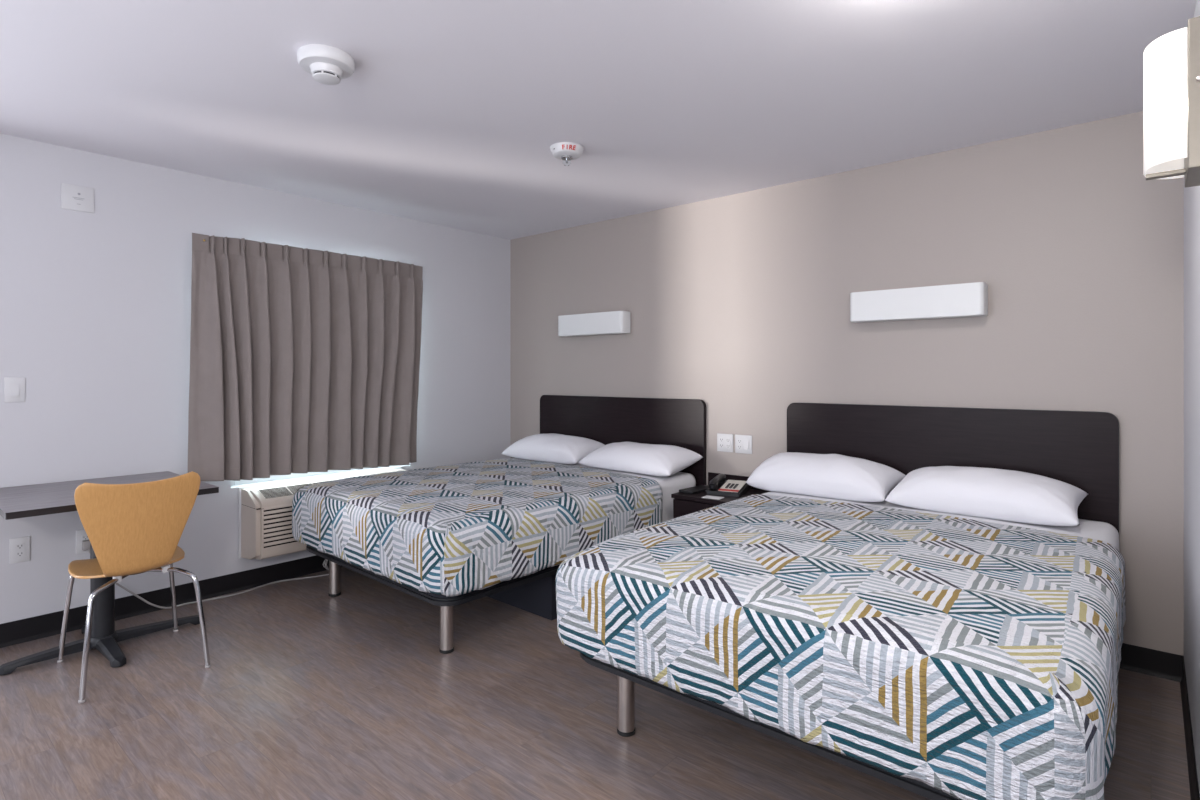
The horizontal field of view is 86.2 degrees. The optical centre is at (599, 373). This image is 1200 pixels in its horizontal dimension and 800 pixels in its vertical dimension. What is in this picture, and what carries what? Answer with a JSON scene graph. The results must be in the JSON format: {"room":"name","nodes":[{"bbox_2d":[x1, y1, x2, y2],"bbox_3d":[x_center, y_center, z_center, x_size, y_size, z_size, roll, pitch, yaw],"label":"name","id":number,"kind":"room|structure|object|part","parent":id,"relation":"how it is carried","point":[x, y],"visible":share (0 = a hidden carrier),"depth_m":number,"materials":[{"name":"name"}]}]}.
{"room":"hotel room","nodes":[
{"label":"hotel room","id":0,"kind":"room"},
{"bbox_2d":[0,133,509,623],"bbox_3d":[-2.511,0.080,3.542,0.140,2.440,5.202,0,0,41],"label":"wall","id":1,"kind":"structure","parent":0,"point":[95,308],"depth_m":3.46,"materials":[{"name":"grey paint"}]},
{"bbox_2d":[4,377,24,401],"bbox_3d":[-2.808,0.078,3.078,0.014,0.120,0.075,0,0,41],"label":"light switch","id":2,"kind":"object","parent":1,"relation":"attached to","point":[14,387],"visible":1,"depth_m":3.08,"materials":[{"name":"white plastic"}]},
{"bbox_2d":[9,536,29,563],"bbox_3d":[-2.797,0.851,3.094,0.010,0.120,0.075,0,0,41],"label":"outlet","id":3,"kind":"object","parent":1,"relation":"attached to","point":[19,548],"visible":1,"depth_m":3.09,"materials":[{"name":"white plastic"}]},
{"bbox_2d":[15,543,24,557],"bbox_3d":[-2.795,0.851,3.091,0.002,0.066,0.034,0,0,41],"label":"receptacle","id":4,"kind":"object","parent":3,"relation":"attached to","point":[19,547],"depth_m":3.09,"materials":[{"name":"white plastic"}]},
{"bbox_2d":[61,183,93,212],"bbox_3d":[-2.654,-0.891,3.262,0.008,0.127,0.132,0,0,41],"label":"wall plate","id":5,"kind":"object","parent":1,"relation":"attached to","point":[73,197],"depth_m":3.26,"materials":[{"name":"white plastic"}]},
{"bbox_2d":[76,529,88,553],"bbox_3d":[-2.634,0.857,3.284,0.010,0.120,0.075,0,0,41],"label":"outlet","id":6,"kind":"object","parent":1,"relation":"attached to","point":[81,535],"visible":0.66,"depth_m":3.27,"materials":[{"name":"white plastic"}]},
{"bbox_2d":[81,534,88,547],"bbox_3d":[-2.632,0.857,3.282,0.002,0.066,0.034,0,0,41],"label":"receptacle","id":7,"kind":"object","parent":6,"relation":"attached to","point":[83,536],"depth_m":3.27,"materials":[{"name":"white plastic"}]},
{"bbox_2d":[0,555,342,647],"bbox_3d":[-1.965,1.244,4.062,0.012,0.111,3.702,0,0,41],"label":"baseboard","id":8,"kind":"structure","parent":1,"relation":"attached to","point":[46,625],"depth_m":3.54,"materials":[{"name":"black plastic"}]},
{"bbox_2d":[231,465,410,488],"bbox_3d":[-1.835,-0.027,4.305,0.111,1.426,1.220,0,0,41],"label":"window","id":9,"kind":"structure","parent":1,"relation":"in","point":[294,476],"depth_m":4.16,"materials":[{"name":"white glass"}]},
{"bbox_2d":[238,467,404,559],"bbox_3d":[-1.710,0.895,4.166,0.261,0.426,1.094,0,0,41],"label":"air conditioner","id":10,"kind":"object","parent":1,"relation":"attached to","point":[265,510],"visible":0.48,"depth_m":3.78,"materials":[{"name":"white plastic"}]},
{"bbox_3d":[-1.619,0.887,4.077,0.005,0.227,0.986,0,0,41],"label":"louver panel","id":11,"kind":"part","parent":10,"relation":"part of","materials":[{"name":"white plastic"}]},
{"bbox_2d":[258,480,333,498],"bbox_3d":[-1.680,0.710,4.140,0.107,0.040,0.965,0,0,41],"label":"grille","id":12,"kind":"object","parent":10,"relation":"attached to","point":[284,491],"depth_m":3.86,"materials":[{"name":"white plastic"}]},
{"bbox_3d":[-1.829,-0.756,4.181,0.061,0.022,1.400,0,0,41],"label":"track","id":13,"kind":"object","parent":1,"relation":"attached to","visible":0},
{"bbox_2d":[188,233,422,480],"bbox_3d":[-1.774,-0.073,4.120,0.102,1.442,1.514,0,0,41],"label":"curtain","id":14,"kind":"object","parent":13,"relation":"hanging from","point":[305,360],"visible":1,"depth_m":4.00,"materials":[{"name":"beige fabric"}]},
{"bbox_2d":[0,567,1190,799],"bbox_3d":[-0.847,1.340,2.113,4.527,0.080,5.482,0,0,41],"label":"floor","id":15,"kind":"structure","parent":0,"point":[306,693],"depth_m":2.38,"materials":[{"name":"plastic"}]},
{"bbox_2d":[0,471,218,674],"bbox_3d":[-2.333,0.921,3.049,0.761,0.758,0.815,0,0,41],"label":"table","id":16,"kind":"object","parent":15,"relation":"on","point":[24,501],"visible":0.71,"depth_m":2.99,"materials":[{"name":"grey laminate"}]},
{"bbox_2d":[57,471,210,702],"bbox_3d":[-2.085,0.864,2.869,0.587,0.871,0.511,0,0,41],"label":"chair","id":17,"kind":"object","parent":15,"relation":"on","point":[133,528],"visible":1,"depth_m":2.69,"materials":[{"name":"brown wood"}]},
{"bbox_3d":[-2.291,1.080,2.893,0.304,0.427,0.034,0,0,2],"label":"leg","id":18,"kind":"part","parent":17,"relation":"part of","materials":[{"name":"silver metal"}]},
{"bbox_3d":[-2.055,1.080,2.677,0.033,0.427,0.296,0,0,-3],"label":"leg","id":19,"kind":"part","parent":17,"relation":"part of","materials":[{"name":"silver metal"}]},
{"bbox_3d":[-2.122,0.853,2.889,0.392,0.045,0.429,0,0,41],"label":"seat","id":20,"kind":"part","parent":17,"relation":"part of","materials":[{"name":"brown wood"}]},
{"bbox_3d":[-1.942,0.642,2.698,0.139,0.428,0.439,0,0,41],"label":"backrest","id":21,"kind":"part","parent":17,"relation":"part of","materials":[{"name":"brown wood"}]},
{"bbox_3d":[-2.132,1.080,3.086,0.043,0.427,0.324,0,0,-7],"label":"leg","id":22,"kind":"part","parent":17,"relation":"part of","materials":[{"name":"silver metal"}]},
{"bbox_3d":[-1.879,1.080,2.861,0.306,0.427,0.033,0,0,5],"label":"leg","id":23,"kind":"part","parent":17,"relation":"part of","materials":[{"name":"silver metal"}]},
{"bbox_2d":[82,540,340,608],"bbox_3d":[-2.171,1.075,3.756,0.095,0.449,1.354,0,0,45],"label":"power cord","id":24,"kind":"object","parent":15,"relation":"on","point":[85,543],"visible":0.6,"depth_m":3.63,"materials":[{"name":"grey plastic"}]},
{"bbox_2d":[306,546,560,653],"bbox_3d":[-0.588,0.989,3.989,1.500,0.622,1.915,0,0,42],"label":"frame","id":25,"kind":"object","parent":15,"relation":"on","point":[535,593],"visible":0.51,"depth_m":3.30,"materials":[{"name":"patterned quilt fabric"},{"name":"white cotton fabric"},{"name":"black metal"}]},
{"bbox_3d":[-1.556,1.161,3.762,0.062,0.255,0.062,0,0,42],"label":"leg","id":26,"kind":"part","parent":25,"relation":"part of","materials":[{"name":"metal"}]},
{"bbox_3d":[-0.585,1.017,3.993,1.470,0.034,1.905,0,0,42],"label":"frame","id":27,"kind":"part","parent":25,"relation":"part of","materials":[{"name":"black metal"}]},
{"bbox_3d":[-0.718,1.161,3.004,0.062,0.255,0.062,0,0,42],"label":"leg","id":28,"kind":"part","parent":25,"relation":"part of","materials":[{"name":"metal"}]},
{"bbox_2d":[292,458,662,596],"bbox_3d":[-0.737,0.801,3.825,1.604,0.352,1.560,0,0,42],"label":"bedspread","id":29,"kind":"object","parent":25,"relation":"on","point":[463,528],"visible":1,"depth_m":3.27,"materials":[{"name":"multicoloured fabric"}]},
{"bbox_2d":[510,458,695,521],"bbox_3d":[-0.209,0.804,4.407,1.554,0.318,0.781,0,0,42],"label":"sheet","id":30,"kind":"object","parent":25,"relation":"on","point":[669,485],"visible":0.16,"depth_m":4.03,"materials":[{"name":"white fabric"}]},
{"bbox_2d":[502,433,603,463],"bbox_3d":[-0.346,0.554,4.808,0.760,0.194,0.363,0,0,39],"label":"pillow","id":31,"kind":"object","parent":30,"relation":"on","point":[551,447],"visible":0.94,"depth_m":4.66,"materials":[{"name":"white fabric"}]},
{"bbox_2d":[578,442,702,476],"bbox_3d":[0.259,0.557,4.284,0.780,0.179,0.363,0,0,42],"label":"pillow","id":32,"kind":"object","parent":30,"relation":"on","point":[633,457],"visible":1,"depth_m":4.13,"materials":[{"name":"white fabric"}]},
{"bbox_2d":[580,653,958,799],"bbox_3d":[1.056,0.989,2.577,1.500,0.622,1.915,0,0,41],"label":"bed","id":33,"kind":"object","parent":15,"relation":"on","point":[627,680],"visible":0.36,"depth_m":1.92,"materials":[{"name":"black metal"}]},
{"bbox_3d":[0.095,1.161,2.325,0.062,0.255,0.062,0,0,41],"label":"leg","id":34,"kind":"part","parent":33,"relation":"part of","materials":[{"name":"metal"}]},
{"bbox_2d":[556,494,1125,799],"bbox_3d":[0.895,0.804,2.387,1.619,0.356,1.513,0,0,41],"label":"bedspread","id":35,"kind":"object","parent":33,"relation":"on","point":[965,659],"visible":1,"depth_m":1.80,"materials":[{"name":"multicoloured fabric"}]},
{"bbox_2d":[760,491,1119,551],"bbox_3d":[1.422,0.805,3.006,1.559,0.317,0.786,0,0,41],"label":"sheet","id":36,"kind":"object","parent":33,"relation":"on","point":[1102,531],"visible":0.16,"depth_m":2.77,"materials":[{"name":"white fabric"}]},
{"bbox_2d":[746,452,905,501],"bbox_3d":[1.212,0.546,3.475,0.750,0.221,0.353,0,0,42],"label":"pillow","id":37,"kind":"object","parent":36,"relation":"on","point":[832,476],"visible":0.99,"depth_m":3.34,"materials":[{"name":"white fabric"}]},
{"bbox_2d":[885,466,1087,525],"bbox_3d":[1.778,0.548,2.983,0.760,0.210,0.363,0,0,42],"label":"pillow","id":38,"kind":"object","parent":36,"relation":"on","point":[989,493],"visible":1,"depth_m":2.86,"materials":[{"name":"white fabric"}]},
{"bbox_2d":[0,0,1195,239],"bbox_3d":[-0.847,-1.180,2.113,4.527,0.080,5.482,0,0,41],"label":"ceiling","id":39,"kind":"structure","parent":0,"point":[450,113],"depth_m":2.57,"materials":[{"name":"paint"}]},
{"bbox_2d":[297,44,354,84],"bbox_3d":[-0.986,-1.097,2.313,0.192,0.084,0.192,0,0,41],"label":"smoke detector","id":40,"kind":"object","parent":39,"relation":"attached to","point":[327,65],"visible":1,"depth_m":2.27,"materials":[{"name":"white plastic"}]},
{"bbox_2d":[550,142,583,165],"bbox_3d":[-0.168,-1.094,3.235,0.170,0.090,0.170,0,0,41],"label":"fire alarm strobe","id":41,"kind":"object","parent":39,"relation":"attached to","point":[565,151],"visible":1,"depth_m":3.19,"materials":[{"name":"white plastic"}]},
{"bbox_2d":[510,111,1183,655],"bbox_3d":[0.893,0.080,4.139,4.527,2.440,0.140,0,0,41],"label":"wall","id":42,"kind":"structure","parent":0,"point":[738,304],"depth_m":3.38,"materials":[{"name":"beige paint"}]},
{"bbox_2d":[558,311,629,336],"bbox_3d":[-0.053,-0.367,4.785,0.640,0.156,0.111,0,0,41],"label":"wall lamp","id":43,"kind":"object","parent":42,"relation":"attached to","point":[613,322],"visible":1,"depth_m":4.70,"materials":[{"name":"white plastic"}]},
{"bbox_2d":[540,395,705,485],"bbox_3d":[0.106,0.586,4.701,1.536,0.828,0.032,0,0,41],"label":"headboard","id":44,"kind":"object","parent":42,"relation":"attached to","point":[604,420],"visible":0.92,"depth_m":4.59,"materials":[{"name":"brown laminate"}]},
{"bbox_2d":[671,472,769,518],"bbox_3d":[0.749,0.902,3.834,0.530,0.515,0.508,0,0,41],"label":"nightstand","id":45,"kind":"object","parent":42,"relation":"attached to","point":[683,503],"visible":0.2,"depth_m":3.76,"materials":[{"name":"brown laminate"}]},
{"bbox_2d":[679,485,708,493],"bbox_3d":[0.593,0.707,3.913,0.100,0.016,0.240,0,0,45],"label":"remote control","id":46,"kind":"object","parent":45,"relation":"on","point":[701,488],"visible":0.79,"depth_m":3.86,"materials":[{"name":"black plastic"}]},
{"bbox_3d":[0.606,0.827,3.667,0.440,0.166,0.018,0,0,41],"label":"drawer","id":47,"kind":"part","parent":45,"relation":"part of","materials":[{"name":"brown laminate"}]},
{"bbox_2d":[701,495,723,499],"bbox_3d":[0.651,0.714,3.696,0.110,0.001,0.080,0,0,33],"label":"card","id":48,"kind":"object","parent":45,"relation":"on","point":[706,496],"visible":1,"depth_m":3.69,"materials":[{"name":"paper"}]},
{"bbox_2d":[704,474,748,496],"bbox_3d":[0.759,0.667,3.864,0.225,0.096,0.237,0,0,27],"label":"telephone","id":49,"kind":"object","parent":45,"relation":"on","point":[718,485],"visible":0.98,"depth_m":3.80,"materials":[{"name":"black plastic"}]},
{"bbox_2d":[717,433,732,452],"bbox_3d":[0.803,0.445,4.118,0.116,0.116,0.010,0,0,41],"label":"outlet","id":50,"kind":"object","parent":42,"relation":"attached to","point":[724,441],"visible":1,"depth_m":4.11,"materials":[{"name":"white plastic"}]},
{"bbox_2d":[719,437,723,447],"bbox_3d":[0.783,0.445,4.131,0.034,0.066,0.002,0,0,41],"label":"receptacle","id":51,"kind":"object","parent":50,"relation":"attached to","point":[721,439],"depth_m":4.13,"materials":[{"name":"white plastic"}]},
{"bbox_2d":[726,438,730,447],"bbox_3d":[0.819,0.445,4.100,0.034,0.066,0.002,0,0,41],"label":"receptacle","id":52,"kind":"object","parent":50,"relation":"attached to","point":[728,440],"depth_m":4.10,"materials":[{"name":"white plastic"}]},
{"bbox_2d":[735,435,751,453],"bbox_3d":[0.900,0.445,4.031,0.116,0.116,0.014,0,0,41],"label":"outlet","id":53,"kind":"object","parent":42,"relation":"attached to","point":[743,443],"visible":1,"depth_m":4.03,"materials":[{"name":"white plastic"}]},
{"bbox_2d":[737,439,741,448],"bbox_3d":[0.881,0.445,4.046,0.034,0.066,0.002,0,0,41],"label":"receptacle","id":54,"kind":"object","parent":53,"relation":"attached to","point":[739,441],"depth_m":4.05,"materials":[{"name":"white plastic"}]},
{"bbox_2d":[850,282,987,322],"bbox_3d":[1.637,-0.362,3.333,0.640,0.158,0.111,0,0,41],"label":"wall lamp","id":55,"kind":"object","parent":42,"relation":"attached to","point":[965,299],"visible":1,"depth_m":3.27,"materials":[{"name":"white plastic"}]},
{"bbox_2d":[787,402,1118,532],"bbox_3d":[1.704,0.586,3.328,1.537,0.828,0.032,0,0,41],"label":"headboard","id":56,"kind":"object","parent":42,"relation":"attached to","point":[1080,449],"visible":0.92,"depth_m":3.17,"materials":[{"name":"brown laminate"}]},
{"bbox_2d":[1120,643,1181,681],"bbox_3d":[0.844,1.244,4.082,4.247,0.111,0.012,0,0,41],"label":"baseboard","id":57,"kind":"structure","parent":42,"relation":"attached to","point":[1161,664],"depth_m":2.77,"materials":[{"name":"black plastic"}]},
{"bbox_2d":[1184,0,1199,792],"bbox_3d":[0.817,0.080,0.684,0.140,2.440,5.202,0,0,41],"label":"wall","id":58,"kind":"structure","parent":0,"point":[1191,194],"depth_m":2.12,"materials":[{"name":"grey paint"}]},
{"bbox_2d":[1144,16,1199,187],"bbox_3d":[1.368,-0.627,1.524,0.118,0.335,0.206,0,0,41],"label":"wall sconce","id":59,"kind":"object","parent":58,"relation":"attached to","point":[1172,60],"visible":1,"depth_m":1.46,"materials":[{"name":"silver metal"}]},
{"bbox_3d":[1.354,-0.632,1.540,0.076,0.292,0.196,0,0,41],"label":"lamp shade","id":60,"kind":"part","parent":59,"relation":"part of","materials":[{"name":"white plastic"}]},
{"bbox_2d":[1180,656,1199,799],"bbox_3d":[0.759,1.244,0.733,0.012,0.111,5.202,0,0,41],"label":"baseboard","id":61,"kind":"structure","parent":58,"relation":"attached to","point":[1191,761],"depth_m":2.19,"materials":[{"name":"black plastic"}]}
]}

